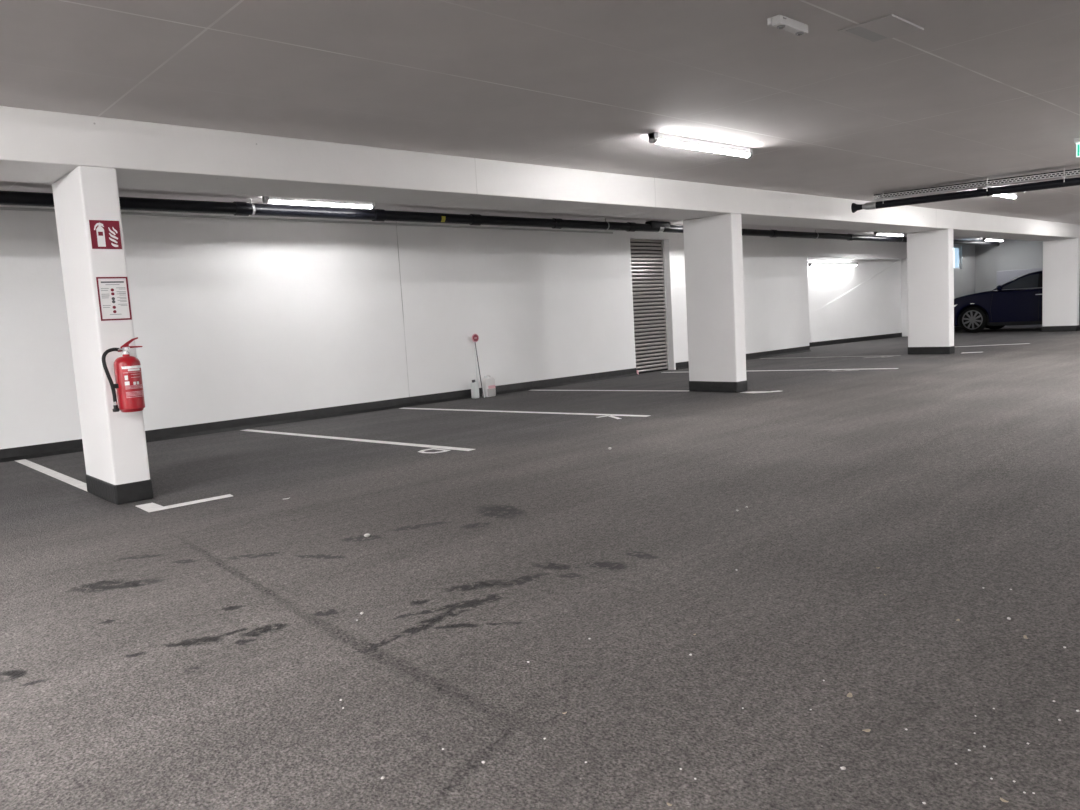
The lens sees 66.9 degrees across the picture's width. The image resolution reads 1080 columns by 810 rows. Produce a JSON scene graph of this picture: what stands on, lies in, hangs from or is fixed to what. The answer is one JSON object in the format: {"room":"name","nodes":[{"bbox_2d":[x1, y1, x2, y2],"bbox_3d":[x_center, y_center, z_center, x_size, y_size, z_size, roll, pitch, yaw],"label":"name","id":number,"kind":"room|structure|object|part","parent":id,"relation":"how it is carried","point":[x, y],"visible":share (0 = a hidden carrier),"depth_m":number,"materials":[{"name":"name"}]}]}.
{"room":"parking garage","nodes":[
{"label":"parking garage","id":0,"kind":"room"},
{"bbox_2d":[0,205,974,448],"bbox_3d":[-1.873,-1.278,11.185,40.450,2.576,0.220,-9,8,-42],"label":"wall","id":1,"kind":"structure","parent":0,"point":[233,319],"depth_m":10.47,"materials":[{"name":"white paint"}]},
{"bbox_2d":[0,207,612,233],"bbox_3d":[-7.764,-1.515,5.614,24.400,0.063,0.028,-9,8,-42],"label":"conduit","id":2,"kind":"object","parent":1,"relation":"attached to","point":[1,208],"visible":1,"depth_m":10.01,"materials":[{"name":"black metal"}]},
{"bbox_2d":[0,326,963,462],"bbox_3d":[-1.710,-0.056,11.215,40.450,0.124,0.050,-9,8,-42],"label":"baseboard","id":3,"kind":"structure","parent":1,"relation":"attached to","point":[64,447],"depth_m":10.34,"materials":[{"name":"black paint"}]},
{"bbox_2d":[630,239,668,373],"bbox_3d":[1.906,-1.769,14.673,1.060,2.370,0.090,-9,8,-42],"label":"louvered vent","id":4,"kind":"object","parent":1,"relation":"attached to","point":[647,256],"visible":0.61,"depth_m":14.71,"materials":[{"name":"grey metal"}]},
{"bbox_3d":[2.299,-1.827,14.994,0.040,2.370,0.039,-9,8,-42],"label":"guide rail","id":5,"kind":"part","parent":4,"relation":"part of","materials":[{"name":"silver metal"}]},
{"bbox_2d":[954,246,959,268],"bbox_3d":[11.847,-4.237,23.531,1.100,0.650,0.050,-9,8,-42],"label":"window","id":6,"kind":"structure","parent":1,"relation":"in","point":[956,249],"depth_m":23.78,"materials":[{"name":"glass"}]},
{"bbox_2d":[0,327,1079,809],"bbox_3d":[2.666,0.355,6.453,41.050,0.200,16.500,-9,8,-42],"label":"floor","id":7,"kind":"structure","parent":0,"point":[202,655],"depth_m":3.18,"materials":[{"name":"asphalt"}]},
{"bbox_2d":[16,459,87,491],"bbox_3d":[-4.234,0.593,7.094,0.090,0.003,2.632,-9,8,-42],"label":"parking line","id":8,"kind":"object","parent":7,"relation":"on","point":[57,475],"visible":0.79,"depth_m":7.01,"materials":[{"name":"white paint"}]},
{"bbox_2d":[52,166,152,504],"bbox_3d":[-3.097,-0.465,5.770,0.241,2.250,0.764,-9,8,-42],"label":"concrete column","id":9,"kind":"structure","parent":7,"relation":"on","point":[114,443],"depth_m":5.56,"materials":[{"name":"white paint"}]},
{"bbox_2d":[89,220,121,248],"bbox_3d":[-2.880,-1.129,5.420,0.181,0.187,0.004,-9,8,-42],"label":"fire sign","id":10,"kind":"object","parent":9,"relation":"attached to","point":[105,234],"visible":1,"depth_m":5.42,"materials":[{"name":"red plastic"}]},
{"bbox_2d":[96,277,131,320],"bbox_3d":[-2.850,-0.712,5.469,0.192,0.288,0.004,-9,8,-42],"label":"notice","id":11,"kind":"object","parent":9,"relation":"attached to","point":[113,292],"visible":1,"depth_m":5.47,"materials":[{"name":"white paper"}]},
{"bbox_2d":[102,337,144,412],"bbox_3d":[-2.758,-0.198,5.434,0.176,0.491,0.216,-3,6,6],"label":"fire extinguisher","id":12,"kind":"object","parent":9,"relation":"attached to","point":[127,368],"visible":1,"depth_m":5.40,"materials":[{"name":"red metal"}]},
{"bbox_3d":[-2.741,-0.416,5.453,0.115,0.066,0.020,-9,8,-42],"label":"squeeze lever","id":13,"kind":"part","parent":12,"relation":"part of","materials":[{"name":"red metal"}]},
{"bbox_2d":[125,371,142,397],"bbox_3d":[-2.691,-0.136,5.423,0.028,0.167,0.123,1,8,37],"label":"print","id":14,"kind":"object","parent":12,"relation":"attached to","point":[133,379],"depth_m":5.41,"materials":[{"name":"red"}]},
{"bbox_2d":[136,494,232,511],"bbox_3d":[-2.405,0.650,5.543,0.560,0.003,0.300,-9,8,-42],"label":"parking line","id":15,"kind":"object","parent":7,"relation":"on","point":[149,507],"visible":1,"depth_m":5.43,"materials":[{"name":"white paint"}]},
{"bbox_2d":[240,429,474,450],"bbox_3d":[-2.013,0.338,8.257,3.794,0.003,0.090,2,8,41],"label":"parking line","id":16,"kind":"object","parent":7,"relation":"on","point":[273,432],"visible":1,"depth_m":7.97,"materials":[{"name":"white paint"}]},
{"bbox_2d":[418,448,449,452],"bbox_3d":[-0.929,0.399,7.082,0.215,0.003,0.270,-9,8,-42],"label":"painted letter","id":17,"kind":"object","parent":7,"relation":"on","point":[445,450],"visible":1,"depth_m":7.08,"materials":[{"name":"white paint"}]},
{"bbox_2d":[471,379,478,398],"bbox_3d":[-0.932,-0.232,11.716,0.085,0.276,0.100,-9,8,-42],"label":"canister","id":18,"kind":"object","parent":7,"relation":"on","point":[474,385],"visible":1,"depth_m":11.68,"materials":[{"name":"white plastic"}]},
{"bbox_2d":[472,334,483,397],"bbox_3d":[-0.899,-0.564,11.770,0.106,0.924,0.242,-4,6,-8],"label":"paddle","id":19,"kind":"object","parent":7,"relation":"on","point":[475,337],"visible":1,"depth_m":11.79,"materials":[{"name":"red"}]},
{"bbox_3d":[-0.875,-0.505,11.767,0.012,0.803,0.224,-6,7,-23],"label":"rod","id":20,"kind":"part","parent":19,"relation":"part of","materials":[{"name":"grey metal"}]},
{"bbox_2d":[481,375,495,396],"bbox_3d":[-0.746,-0.280,11.855,0.175,0.320,0.122,-9,8,-42],"label":"canister","id":21,"kind":"object","parent":7,"relation":"on","point":[488,383],"visible":0.99,"depth_m":11.80,"materials":[{"name":"white plastic"}]},
{"bbox_2d":[399,408,650,416],"bbox_3d":[-0.359,0.079,9.768,3.821,0.003,0.090,1,8,38],"label":"parking line","id":22,"kind":"object","parent":7,"relation":"on","point":[399,408],"visible":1,"depth_m":9.53,"materials":[{"name":"white paint"}]},
{"bbox_2d":[529,390,688,390],"bbox_3d":[0.932,-0.209,11.758,2.667,0.003,0.090,1,8,36],"label":"parking line","id":23,"kind":"object","parent":7,"relation":"on","point":[529,390],"visible":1,"depth_m":11.70,"materials":[{"name":"white paint"}]},
{"bbox_2d":[683,213,747,392],"bbox_3d":[2.273,-1.300,10.633,0.241,2.250,0.764,-9,8,-42],"label":"concrete column","id":24,"kind":"structure","parent":7,"relation":"on","point":[713,256],"depth_m":10.49,"materials":[{"name":"white paint"}]},
{"bbox_2d":[740,390,779,392],"bbox_3d":[2.793,-0.167,10.325,0.515,0.003,0.208,-4,6,-2],"label":"parking line","id":25,"kind":"object","parent":7,"relation":"on","point":[778,390],"visible":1,"depth_m":10.30,"materials":[{"name":"white paint"}]},
{"bbox_2d":[661,368,897,372],"bbox_3d":[3.830,-0.570,13.541,3.890,0.003,0.100,0,7,32],"label":"parking line","id":26,"kind":"object","parent":7,"relation":"on","point":[876,368],"visible":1,"depth_m":13.15,"materials":[{"name":"white paint"}]},
{"bbox_2d":[760,355,900,358],"bbox_3d":[5.626,-0.939,16.009,2.672,0.003,0.070,1,7,34],"label":"parking line","id":27,"kind":"object","parent":7,"relation":"on","point":[888,355],"visible":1,"depth_m":15.85,"materials":[{"name":"paint"}]},
{"bbox_2d":[907,229,954,353],"bbox_3d":[7.217,-2.070,15.110,0.241,2.250,0.764,-9,8,-42],"label":"concrete column","id":28,"kind":"structure","parent":7,"relation":"on","point":[930,254],"depth_m":14.99,"materials":[{"name":"white paint"}]},
{"bbox_2d":[957,343,1029,346],"bbox_3d":[9.174,-1.218,16.654,1.442,0.003,0.090,-2,6,14],"label":"parking line","id":29,"kind":"object","parent":7,"relation":"on","point":[1025,343],"visible":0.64,"depth_m":16.64,"materials":[{"name":"white paint"}]},
{"bbox_2d":[954,271,1079,332],"bbox_3d":[13.300,-2.780,21.698,2.135,1.555,4.420,-9,8,-42],"label":"car","id":30,"kind":"object","parent":7,"relation":"on","point":[1008,304],"visible":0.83,"depth_m":21.54,"materials":[{"name":"blue paint"}]},
{"bbox_2d":[996,285,1002,290],"bbox_3d":[12.102,-3.081,21.523,0.208,0.150,0.140,-9,8,-42],"label":"mirror","id":31,"kind":"object","parent":30,"relation":"attached to","point":[999,287],"depth_m":21.47,"materials":[{"name":"black mirror"}]},
{"bbox_3d":[12.654,-2.124,21.163,0.034,0.100,1.910,-9,8,-42],"label":"sill trim","id":32,"kind":"part","parent":30,"relation":"part of","materials":[{"name":"black"}]},
{"bbox_2d":[1042,238,1079,331],"bbox_3d":[12.925,-2.957,20.278,0.241,2.250,0.764,-9,8,-42],"label":"concrete column","id":33,"kind":"structure","parent":7,"relation":"on","point":[1061,258],"depth_m":20.17,"materials":[{"name":"white paint"}]},
{"bbox_2d":[0,106,1079,240],"bbox_3d":[0.218,-2.271,8.704,40.450,0.326,0.752,-9,8,-42],"label":"ceiling beam","id":34,"kind":"structure","parent":33,"relation":"on","point":[37,146],"depth_m":6.98,"materials":[{"name":"white paint"}]},
{"bbox_2d":[0,0,1079,240],"bbox_3d":[2.989,-2.397,5.623,41.050,0.250,15.053,-9,8,-42],"label":"ceiling","id":35,"kind":"structure","parent":0,"point":[990,89],"depth_m":5.18,"materials":[{"name":"grey concrete"}]},
{"bbox_2d":[262,196,375,208],"bbox_3d":[-2.467,-2.288,9.230,1.360,0.088,0.072,-9,8,-42],"label":"lamp","id":36,"kind":"object","parent":35,"relation":"attached to","point":[266,199],"visible":0.71,"depth_m":9.17,"materials":[{"name":"white plastic"}]},
{"bbox_2d":[269,200,371,208],"bbox_3d":[-2.465,-2.263,9.232,1.270,0.031,0.066,-9,8,-42],"label":"diffuser","id":37,"kind":"object","parent":36,"relation":"attached to","point":[332,203],"depth_m":9.25,"materials":[{"name":"white plastic"}]},
{"bbox_2d":[0,191,999,245],"bbox_3d":[-1.456,-2.434,10.525,40.450,0.188,0.150,-9,8,-42],"label":"drain pipe","id":38,"kind":"object","parent":35,"relation":"attached to","point":[18,198],"visible":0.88,"depth_m":10.07,"materials":[{"name":"black plastic"}]},
{"bbox_2d":[648,132,752,157],"bbox_3d":[1.466,-2.317,7.318,1.450,0.088,0.072,-9,8,-42],"label":"lamp","id":39,"kind":"object","parent":35,"relation":"attached to","point":[654,137],"visible":1,"depth_m":7.22,"materials":[{"name":"white plastic"}]},
{"bbox_2d":[656,139,749,156],"bbox_3d":[1.468,-2.292,7.321,1.360,0.031,0.066,-9,8,-42],"label":"diffuser","id":40,"kind":"object","parent":39,"relation":"attached to","point":[684,143],"depth_m":7.29,"materials":[{"name":"white plastic"}]},
{"bbox_2d":[767,14,807,35],"bbox_3d":[1.321,-2.009,4.341,0.285,0.054,0.081,-9,8,-42],"label":"lamp","id":41,"kind":"object","parent":35,"relation":"attached to","point":[798,28],"visible":1,"depth_m":4.29,"materials":[{"name":"white plastic"}]},
{"bbox_2d":[838,14,923,43],"bbox_3d":[1.895,-2.083,4.542,0.395,0.016,0.303,-9,8,-42],"label":"ceiling hatch","id":42,"kind":"object","parent":35,"relation":"attached to","point":[891,26],"visible":1,"depth_m":4.53,"materials":[{"name":"white metal"}]},
{"bbox_2d":[874,232,903,236],"bbox_3d":[7.990,-3.914,18.698,1.400,0.088,0.072,-9,8,-42],"label":"lamp","id":43,"kind":"object","parent":35,"relation":"attached to","point":[875,233],"visible":0.75,"depth_m":18.63,"materials":[{"name":"white plastic"}]},
{"bbox_2d":[877,233,902,235],"bbox_3d":[7.991,-3.889,18.701,1.310,0.031,0.066,-9,8,-42],"label":"diffuser","id":44,"kind":"object","parent":43,"relation":"attached to","point":[886,234],"depth_m":18.71,"materials":[{"name":"white plastic"}]},
{"bbox_2d":[874,168,1079,200],"bbox_3d":[7.052,-2.841,9.758,5.880,0.208,0.225,2,8,39],"label":"cable tray","id":45,"kind":"object","parent":35,"relation":"hanging from","point":[1065,174],"visible":1,"depth_m":10.69,"materials":[{"name":"silver metal"}]},
{"bbox_2d":[851,177,1079,212],"bbox_3d":[6.927,-2.749,9.863,6.200,0.144,0.144,2,8,39],"label":"insulated pipe","id":46,"kind":"object","parent":45,"relation":"hanging from","point":[1068,182],"visible":1,"depth_m":10.82,"materials":[{"name":"black rubber"}]},
{"bbox_2d":[983,238,1003,241],"bbox_3d":[12.776,-4.659,23.033,1.400,0.088,0.072,-9,8,-42],"label":"lamp","id":47,"kind":"object","parent":35,"relation":"attached to","point":[984,239],"visible":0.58,"depth_m":22.90,"materials":[{"name":"white plastic"}]},
{"bbox_2d":[980,188,1016,198],"bbox_3d":[6.805,-3.148,12.153,1.450,0.088,0.072,-9,8,-42],"label":"lamp","id":48,"kind":"object","parent":35,"relation":"attached to","point":[1010,195],"visible":0.41,"depth_m":12.41,"materials":[{"name":"white plastic"}]},
{"bbox_2d":[994,194,1015,198],"bbox_3d":[6.807,-3.122,12.155,1.360,0.031,0.066,-9,8,-42],"label":"diffuser","id":49,"kind":"object","parent":48,"relation":"attached to","point":[1013,196],"depth_m":12.39,"materials":[{"name":"white plastic"}]},
{"bbox_2d":[1074,137,1079,156],"bbox_3d":[5.539,-2.594,8.134,0.080,0.190,0.375,-9,8,-42],"label":"exit sign","id":50,"kind":"object","parent":35,"relation":"attached to","point":[1076,140],"visible":1,"depth_m":8.24,"materials":[{"name":"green plastic"}]},
{"bbox_2d":[807,258,889,259],"bbox_3d":[7.344,-3.704,20.460,6.950,0.150,1.227,-9,8,-42],"label":"ceiling","id":51,"kind":"structure","parent":0,"point":[807,258],"depth_m":20.33,"materials":[{"name":"white paint"}]},
{"bbox_2d":[807,259,900,342],"bbox_3d":[7.284,-2.580,20.584,6.380,2.100,0.206,-8,8,-36],"label":"wall","id":52,"kind":"structure","parent":0,"point":[826,284],"depth_m":20.52,"materials":[{"name":"white paint"}]},
{"bbox_2d":[808,262,857,266],"bbox_3d":[7.269,-3.476,20.238,2.000,0.088,0.073,-8,8,-36],"label":"lamp","id":53,"kind":"object","parent":52,"relation":"attached to","point":[855,263],"visible":1,"depth_m":20.11,"materials":[{"name":"white plastic"}]},
{"bbox_2d":[811,265,855,266],"bbox_3d":[7.270,-3.450,20.241,1.910,0.031,0.066,-8,8,-36],"label":"diffuser","id":54,"kind":"object","parent":53,"relation":"attached to","point":[811,265],"depth_m":20.04,"materials":[{"name":"white plastic"}]},
{"bbox_2d":[809,333,901,346],"bbox_3d":[7.417,-1.585,20.571,6.310,0.110,0.012,-8,8,-36],"label":"baseboard","id":55,"kind":"structure","parent":52,"relation":"attached to","point":[857,339],"depth_m":21.08,"materials":[{"name":"black paint"}]},
{"bbox_2d":[901,259,907,336],"bbox_3d":[9.917,-2.941,22.511,0.200,2.100,0.727,-9,8,-42],"label":"wall","id":56,"kind":"structure","parent":0,"point":[904,295],"depth_m":22.33,"materials":[{"name":"white paint"}]},
{"bbox_2d":[975,239,1042,292],"bbox_3d":[18.039,-3.323,19.325,0.200,2.576,14.453,-9,8,-42],"label":"wall","id":57,"kind":"structure","parent":0,"point":[1010,254],"depth_m":23.95,"materials":[{"name":"white paint"}]}
]}

